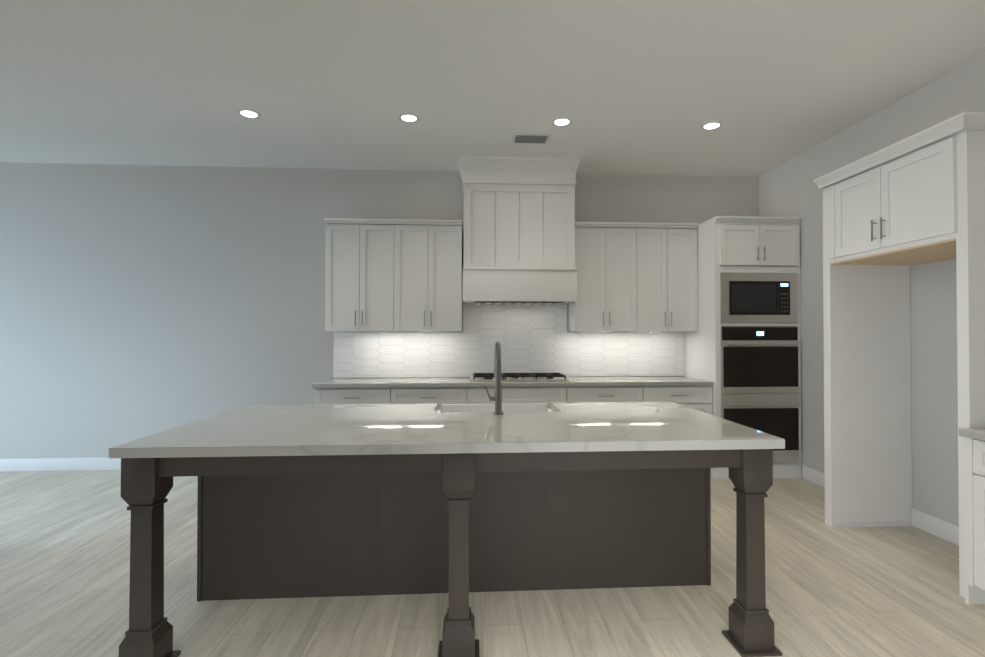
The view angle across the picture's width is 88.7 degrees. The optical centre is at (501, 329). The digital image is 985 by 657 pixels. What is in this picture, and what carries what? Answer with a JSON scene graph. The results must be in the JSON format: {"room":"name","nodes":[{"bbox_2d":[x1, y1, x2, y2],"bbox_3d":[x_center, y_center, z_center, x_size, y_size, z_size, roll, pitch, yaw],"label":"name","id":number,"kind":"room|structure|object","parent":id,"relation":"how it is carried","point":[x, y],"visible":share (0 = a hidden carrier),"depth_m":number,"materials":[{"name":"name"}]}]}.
{"room":"kitchen","nodes":[
{"label":"kitchen","id":0,"kind":"room"},
{"bbox_2d":[0,162,758,458],"bbox_3d":[-2.441,-0.128,5.168,10.670,3.050,0.100,0,-1,-3],"label":"wall","id":1,"kind":"structure","parent":0,"point":[138,301],"depth_m":5.07,"materials":[{"name":"grey paint"}]},
{"bbox_2d":[0,457,120,471],"bbox_3d":[-4.699,1.333,4.957,5.940,0.125,0.015,0,-1,-3],"label":"baseboard","id":2,"kind":"structure","parent":1,"relation":"attached to","point":[55,464],"depth_m":4.97,"materials":[{"name":"white paint"}]},
{"bbox_2d":[324,218,399,331],"bbox_3d":[-1.348,-0.511,5.022,0.713,1.061,0.328,0,-1,-3],"label":"upper cabinet","id":3,"kind":"object","parent":1,"relation":"attached to","point":[393,275],"depth_m":4.86,"materials":[{"name":"white wood"}]},
{"bbox_2d":[400,222,461,331],"bbox_3d":[-0.750,-0.510,5.058,0.713,1.061,0.328,0,-1,-3],"label":"upper cabinet","id":4,"kind":"object","parent":1,"relation":"attached to","point":[430,252],"depth_m":4.90,"materials":[{"name":"white wood"}]},
{"bbox_2d":[333,304,684,377],"bbox_3d":[0.120,0.114,5.265,3.677,0.756,0.010,0,-1,-3],"label":"tile backsplash","id":5,"kind":"structure","parent":1,"relation":"attached to","point":[534,338],"depth_m":5.26,"materials":[{"name":"grey tile"}]},
{"bbox_2d":[458,156,580,304],"bbox_3d":[0.167,-0.953,5.036,1.180,1.397,0.493,0,-1,-3],"label":"range hood","id":6,"kind":"object","parent":1,"relation":"attached to","point":[519,230],"visible":1,"depth_m":4.86,"materials":[{"name":"painted wood"},{"name":"stainless steel"}]},
{"bbox_2d":[568,222,698,331],"bbox_3d":[1.342,-0.521,5.168,1.249,1.084,0.362,0,-1,-3],"label":"upper cabinet","id":7,"kind":"object","parent":1,"relation":"attached to","point":[637,277],"visible":0.98,"depth_m":5.02,"materials":[{"name":"white wood"}]},
{"bbox_2d":[0,470,984,656],"bbox_3d":[-2.149,1.397,0.333,10.670,0.100,9.755,0,-1,-3],"label":"floor","id":8,"kind":"structure","parent":0,"point":[889,591],"depth_m":2.52,"materials":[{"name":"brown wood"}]},
{"bbox_2d":[119,458,180,656],"bbox_3d":[-1.434,0.933,2.039,0.172,0.864,0.172,0,-1,-3],"label":"kitchen island leg","id":9,"kind":"object","parent":8,"relation":"on","point":[145,489],"visible":0.83,"depth_m":2.00,"materials":[{"name":"brown painted wood"}]},
{"bbox_2d":[197,472,428,600],"bbox_3d":[-0.977,0.941,2.864,1.152,0.864,0.575,0,-1,-3],"label":"base cabinet","id":10,"kind":"object","parent":8,"relation":"on","point":[299,536],"depth_m":2.58,"materials":[{"name":"brown wood"}]},
{"bbox_2d":[315,388,398,403],"bbox_3d":[-1.331,0.963,4.858,0.736,0.864,0.628,0,-1,-3],"label":"base cabinet","id":11,"kind":"object","parent":8,"relation":"on","point":[322,395],"depth_m":4.55,"materials":[{"name":"white wood"}]},
{"bbox_2d":[399,387,474,411],"bbox_3d":[-0.680,0.963,4.897,0.808,0.864,0.628,0,-1,-3],"label":"base cabinet","id":12,"kind":"object","parent":8,"relation":"on","point":[439,395],"depth_m":4.60,"materials":[{"name":"white wood"}]},
{"bbox_2d":[438,453,479,656],"bbox_3d":[-0.177,0.934,2.115,0.172,0.864,0.172,0,-1,-3],"label":"kitchen island leg","id":13,"kind":"object","parent":8,"relation":"on","point":[458,637],"visible":0.85,"depth_m":2.07,"materials":[{"name":"brown painted wood"}]},
{"bbox_2d":[429,411,572,593],"bbox_3d":[-0.026,0.942,2.922,0.754,0.864,0.575,0,-1,-3],"label":"base cabinet","id":14,"kind":"object","parent":8,"relation":"on","point":[521,522],"depth_m":2.64,"materials":[{"name":"brown wood"}]},
{"bbox_2d":[475,387,574,410],"bbox_3d":[0.126,0.964,4.946,1.047,0.864,0.628,0,-1,-3],"label":"base cabinet","id":15,"kind":"object","parent":8,"relation":"on","point":[510,395],"depth_m":4.65,"materials":[{"name":"white wood"}]},
{"bbox_2d":[575,386,650,401],"bbox_3d":[0.948,0.964,4.996,0.839,0.864,0.628,0,-1,-3],"label":"base cabinet","id":16,"kind":"object","parent":8,"relation":"on","point":[588,393],"depth_m":4.70,"materials":[{"name":"white wood"}]},
{"bbox_2d":[573,468,710,588],"bbox_3d":[0.729,0.943,2.968,0.758,0.864,0.575,0,-1,-3],"label":"base cabinet","id":17,"kind":"object","parent":8,"relation":"on","point":[632,527],"depth_m":2.69,"materials":[{"name":"brown wood"}]},
{"bbox_2d":[109,401,784,457],"bbox_3d":[-0.200,0.486,2.632,2.717,0.040,1.201,0,-1,-3],"label":"countertop","id":18,"kind":"structure","parent":17,"relation":"on","point":[316,429],"depth_m":2.26,"materials":[{"name":"stone"}]},
{"bbox_2d":[484,342,502,414],"bbox_3d":[-0.046,0.268,2.865,0.107,0.399,0.216,0,-1,-3],"label":"island faucet","id":19,"kind":"object","parent":18,"relation":"on","point":[497,398],"visible":1,"depth_m":2.77,"materials":[{"name":"silver metal"}]},
{"bbox_2d":[436,403,552,412],"bbox_3d":[-0.035,0.616,3.057,0.726,0.279,0.393,0,-1,-3],"label":"island sink","id":20,"kind":"object","parent":18,"relation":"in","point":[516,407],"visible":0.21,"depth_m":3.23,"materials":[{"name":"white"}]},
{"bbox_2d":[158,449,740,476],"bbox_3d":[-0.188,0.547,2.350,2.548,0.085,0.552,0,-1,-3],"label":"apron","id":21,"kind":"object","parent":17,"relation":"attached to","point":[318,464],"visible":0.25,"depth_m":2.07,"materials":[{"name":"brown painted wood"}]},
{"bbox_2d":[651,386,711,414],"bbox_3d":[1.611,0.965,5.036,0.730,0.864,0.628,0,-1,-3],"label":"base cabinet","id":22,"kind":"object","parent":8,"relation":"on","point":[698,398],"depth_m":4.74,"materials":[{"name":"white wood"}]},
{"bbox_2d":[312,376,712,387],"bbox_3d":[0.128,0.510,4.942,3.699,0.040,0.642,0,-1,-3],"label":"countertop","id":23,"kind":"structure","parent":22,"relation":"on","point":[426,382],"depth_m":4.70,"materials":[{"name":"stone"}]},
{"bbox_2d":[470,373,570,381],"bbox_3d":[0.166,0.465,4.949,0.950,0.048,0.500,0,-1,-3],"label":"gas cooktop","id":24,"kind":"object","parent":23,"relation":"in","point":[516,377],"visible":0.98,"depth_m":4.81,"materials":[{"name":"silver metal"}]},
{"bbox_2d":[685,216,801,478],"bbox_3d":[2.393,0.171,5.037,0.826,2.450,0.736,0,-1,-3],"label":"tall cabinet","id":25,"kind":"object","parent":8,"relation":"on","point":[739,244],"visible":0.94,"depth_m":4.73,"materials":[{"name":"white wood"}]},
{"bbox_2d":[720,273,797,322],"bbox_3d":[2.405,-0.293,4.986,0.738,0.465,0.554,0,-1,-3],"label":"built-in microwave","id":26,"kind":"object","parent":25,"relation":"in","point":[759,297],"visible":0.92,"depth_m":4.71,"materials":[{"name":"stainless steel"},{"name":"dark steel"},{"name":"glass"}]},
{"bbox_2d":[721,326,799,463],"bbox_3d":[2.404,0.618,4.987,0.738,1.291,0.712,0,-1,-3],"label":"double oven","id":27,"kind":"object","parent":25,"relation":"in","point":[759,380],"visible":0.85,"depth_m":4.70,"materials":[{"name":"grey metal"}]},
{"bbox_2d":[722,449,781,656],"bbox_3d":[1.085,0.934,2.192,0.172,0.864,0.172,0,-1,-3],"label":"kitchen island leg","id":28,"kind":"object","parent":8,"relation":"on","point":[749,632],"visible":0.79,"depth_m":2.15,"materials":[{"name":"brown painted wood"}]},
{"bbox_2d":[814,112,984,597],"bbox_3d":[2.597,0.149,3.061,0.658,2.453,1.103,0,-1,-3],"label":"tall cabinet","id":29,"kind":"object","parent":8,"relation":"on","point":[892,213],"visible":1,"depth_m":3.43,"materials":[{"name":"white painted wood"},{"name":"raw plywood underside"},{"name":"metal handles"}]},
{"bbox_2d":[963,437,984,604],"bbox_3d":[2.660,0.950,2.241,0.631,0.834,0.621,0,-1,-3],"label":"base cabinet","id":30,"kind":"object","parent":8,"relation":"on","point":[974,505],"visible":0.9,"depth_m":2.47,"materials":[{"name":"white wood"}]},
{"bbox_2d":[959,428,984,440],"bbox_3d":[2.678,0.507,1.746,0.656,0.040,1.620,0,-1,-3],"label":"countertop","id":31,"kind":"structure","parent":30,"relation":"on","point":[976,433],"depth_m":2.47,"materials":[{"name":"stone"}]},
{"bbox_2d":[0,0,984,176],"bbox_3d":[-2.149,-1.753,0.366,10.670,0.100,9.755,0,-1,-3],"label":"ceiling","id":32,"kind":"structure","parent":0,"point":[639,87],"depth_m":3.34,"materials":[{"name":"white paint"}]},
{"bbox_2d":[237,109,260,118],"bbox_3d":[-1.944,-1.662,3.880,0.170,0.003,0.170,0,-1,-3],"label":"recessed light","id":33,"kind":"object","parent":32,"relation":"in","point":[251,114],"visible":1,"depth_m":3.87,"materials":[{"name":"white plastic"}]},
{"bbox_2d":[398,113,419,122],"bbox_3d":[-0.725,-1.661,3.954,0.170,0.003,0.170,0,-1,-3],"label":"recessed light","id":34,"kind":"object","parent":32,"relation":"in","point":[408,117],"visible":1,"depth_m":3.94,"materials":[{"name":"white plastic"}]},
{"bbox_2d":[512,133,550,143],"bbox_3d":[0.257,-1.654,4.368,0.320,0.010,0.200,0,-1,-3],"label":"ceiling vent","id":35,"kind":"object","parent":32,"relation":"in","point":[532,138],"visible":1,"depth_m":4.35,"materials":[{"name":"grey metal"}]},
{"bbox_2d":[551,117,572,125],"bbox_3d":[0.486,-1.660,4.028,0.170,0.003,0.170,0,-1,-3],"label":"recessed light","id":36,"kind":"object","parent":32,"relation":"in","point":[562,121],"visible":1,"depth_m":4.02,"materials":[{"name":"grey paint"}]},
{"bbox_2d":[700,122,722,129],"bbox_3d":[1.715,-1.659,4.103,0.170,0.003,0.170,0,-1,-3],"label":"recessed light","id":37,"kind":"object","parent":32,"relation":"in","point":[710,126],"visible":1,"depth_m":4.09,"materials":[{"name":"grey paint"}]},
{"bbox_2d":[759,54,984,525],"bbox_3d":[3.130,-0.175,0.620,0.100,3.050,9.655,0,-1,-3],"label":"wall","id":38,"kind":"structure","parent":0,"point":[789,188],"depth_m":3.53,"materials":[{"name":"grey paint"}]},
{"bbox_2d":[803,465,958,545],"bbox_3d":[2.608,1.319,3.656,0.569,0.125,2.070,0,-1,-3],"label":"baseboard","id":39,"kind":"structure","parent":38,"relation":"attached to","point":[937,527],"depth_m":3.48,"materials":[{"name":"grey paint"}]}
]}

